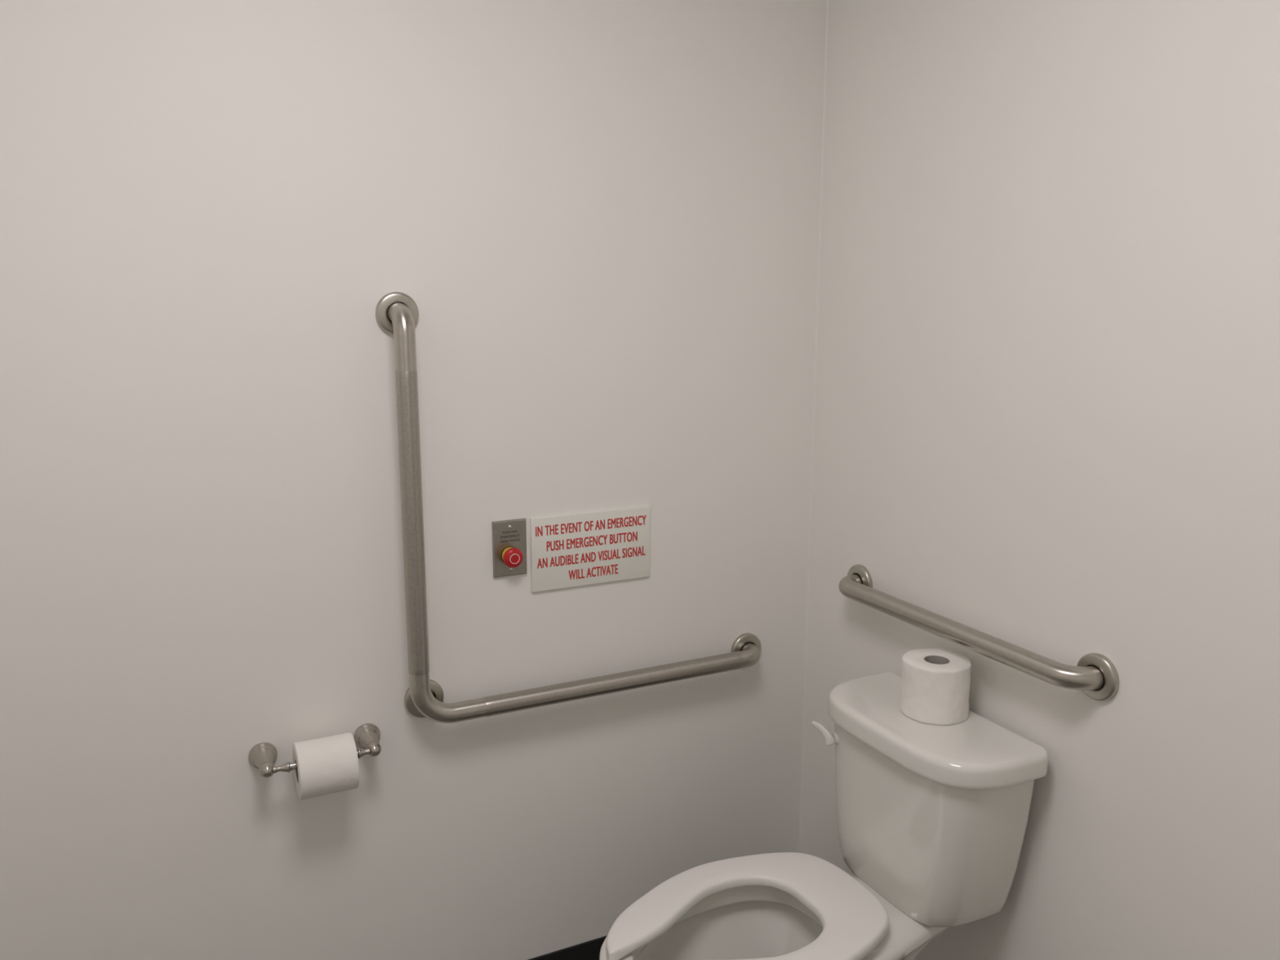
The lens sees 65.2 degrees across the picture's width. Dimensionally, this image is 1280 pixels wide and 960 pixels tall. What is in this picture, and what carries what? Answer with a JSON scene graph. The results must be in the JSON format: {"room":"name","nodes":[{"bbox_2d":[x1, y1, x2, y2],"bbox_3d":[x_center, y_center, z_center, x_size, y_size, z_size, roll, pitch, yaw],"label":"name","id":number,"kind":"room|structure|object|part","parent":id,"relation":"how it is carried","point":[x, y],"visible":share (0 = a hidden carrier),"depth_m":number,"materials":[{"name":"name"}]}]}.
{"room":"public restroom","nodes":[
{"label":"public restroom","id":0,"kind":"room"},
{"bbox_2d":[0,0,826,959],"bbox_3d":[-0.515,-0.048,1.887,1.980,2.440,0.100,-5,12,-26],"label":"wall","id":1,"kind":"structure","parent":0,"point":[599,220],"depth_m":1.85,"materials":[{"name":"paint"}]},
{"bbox_2d":[248,723,381,777],"bbox_3d":[-0.591,0.505,1.848,0.238,0.050,0.081,-5,12,-26],"label":"toilet paper holder","id":2,"kind":"object","parent":1,"relation":"attached to","point":[263,756],"visible":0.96,"depth_m":1.83,"materials":[{"name":"silver metal"}]},
{"bbox_3d":[-0.676,0.512,1.806,0.050,0.050,0.081,-5,12,-26],"label":"post","id":3,"kind":"part","parent":2,"relation":"part of","materials":[{"name":"silver metal"}]},
{"bbox_3d":[-0.642,0.516,1.790,0.030,0.019,0.019,-5,12,-26],"label":"arm","id":4,"kind":"part","parent":2,"relation":"part of","materials":[{"name":"metal"}]},
{"bbox_3d":[-0.575,0.510,1.823,0.122,0.017,0.017,-5,12,-26],"label":"spring rod","id":5,"kind":"part","parent":2,"relation":"part of","materials":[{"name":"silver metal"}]},
{"bbox_2d":[292,732,359,799],"bbox_3d":[-0.573,0.522,1.826,0.102,0.105,0.102,-5,12,-26],"label":"toilet paper roll","id":6,"kind":"object","parent":2,"relation":"hanging from","point":[327,765],"visible":0.99,"depth_m":1.79,"materials":[{"name":"paper"}]},
{"bbox_3d":[-0.511,0.504,1.854,0.023,0.020,0.020,-5,12,-26],"label":"arm","id":7,"kind":"part","parent":2,"relation":"part of","materials":[{"name":"metal"}]},
{"bbox_3d":[-0.507,0.497,1.889,0.050,0.050,0.081,-5,12,-26],"label":"post","id":8,"kind":"part","parent":2,"relation":"part of","materials":[{"name":"silver metal"}]},
{"bbox_2d":[491,518,527,577],"bbox_3d":[-0.251,0.138,1.975,0.070,0.114,0.039,-5,12,-26],"label":"button","id":9,"kind":"object","parent":1,"relation":"attached to","point":[508,536],"visible":1,"depth_m":1.98,"materials":[{"name":"metal"}]},
{"bbox_2d":[528,935,607,959],"bbox_3d":[-0.492,1.111,2.050,1.980,0.101,0.012,-5,12,-26],"label":"baseboard","id":10,"kind":"structure","parent":1,"relation":"attached to","point":[588,950],"depth_m":2.22,"materials":[{"name":"black plastic"}]},
{"bbox_2d":[375,291,760,723],"bbox_3d":[-0.085,0.048,2.024,0.841,0.840,0.072,-5,12,-26],"label":"grab bar","id":11,"kind":"object","parent":1,"relation":"attached to","point":[397,313],"visible":1,"depth_m":1.87,"materials":[{"name":"metal"}]},
{"bbox_2d":[529,506,649,592],"bbox_3d":[-0.099,0.141,2.071,0.267,0.153,0.006,-5,12,-26],"label":"wall sign","id":12,"kind":"object","parent":1,"relation":"attached to","point":[591,548],"visible":1,"depth_m":2.06,"materials":[{"name":"plastic"}]},
{"bbox_2d":[798,0,828,853],"bbox_3d":[0.394,-0.167,2.264,0.003,2.339,0.003,-5,12,-26],"label":"trim","id":13,"kind":"structure","parent":1,"relation":"attached to","point":[827,6],"depth_m":2.27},
{"bbox_2d":[800,0,1279,959],"bbox_3d":[0.917,0.054,1.350,0.100,2.440,2.350,-5,12,-26],"label":"wall","id":14,"kind":"structure","parent":0,"point":[1046,410],"depth_m":1.64,"materials":[{"name":"paint"}]},
{"bbox_2d":[838,564,1119,701],"bbox_3d":[0.580,0.273,1.883,0.072,0.078,0.684,-5,12,-26],"label":"grab bar","id":15,"kind":"object","parent":14,"relation":"attached to","point":[1095,674],"visible":1,"depth_m":1.74,"materials":[{"name":"metal"}]},
{"bbox_3d":[0.005,1.393,1.082,2.180,0.100,2.450,-5,12,-26],"label":"floor","id":16,"kind":"structure","parent":0,"visible":0},
{"bbox_2d":[599,671,1048,959],"bbox_3d":[0.277,0.827,1.796,0.743,0.756,0.428,-5,12,-26],"label":"toilet","id":17,"kind":"object","parent":16,"relation":"on","point":[932,820],"visible":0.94,"depth_m":1.79,"materials":[{"name":"white ceramic"}]},
{"bbox_3d":[0.183,0.770,1.745,0.505,0.021,0.362,-5,12,-26],"label":"seat","id":18,"kind":"part","parent":17,"relation":"part of","materials":[{"name":"white plastic"}]},
{"bbox_3d":[0.264,0.992,1.812,0.706,0.425,0.356,-5,12,-26],"label":"bowl","id":19,"kind":"part","parent":17,"relation":"part of","materials":[{"name":"white ceramic"}]},
{"bbox_3d":[0.357,0.497,1.964,0.015,0.034,0.061,-8,13,-37],"label":"lever arm","id":20,"kind":"part","parent":17,"relation":"part of","materials":[{"name":"white plastic"}]},
{"bbox_3d":[0.383,0.504,1.954,0.009,0.025,0.025,-2,11,-12],"label":"flush lever","id":21,"kind":"part","parent":17,"relation":"part of","materials":[{"name":"white plastic"}]},
{"bbox_3d":[0.517,0.627,1.886,0.179,0.314,0.397,-5,12,-26],"label":"tank","id":22,"kind":"part","parent":17,"relation":"part of","materials":[{"name":"white ceramic"}]},
{"bbox_2d":[900,648,971,725],"bbox_3d":[0.545,0.380,1.850,0.123,0.102,0.123,-5,12,-26],"label":"toilet paper roll","id":23,"kind":"object","parent":17,"relation":"on","point":[935,682],"visible":1,"depth_m":1.80,"materials":[{"name":"paper"}]},
{"bbox_3d":[0.515,0.456,1.847,0.212,0.044,0.428,-5,12,-26],"label":"tank lid","id":24,"kind":"part","parent":17,"relation":"part of","materials":[{"name":"white ceramic"}]}
]}

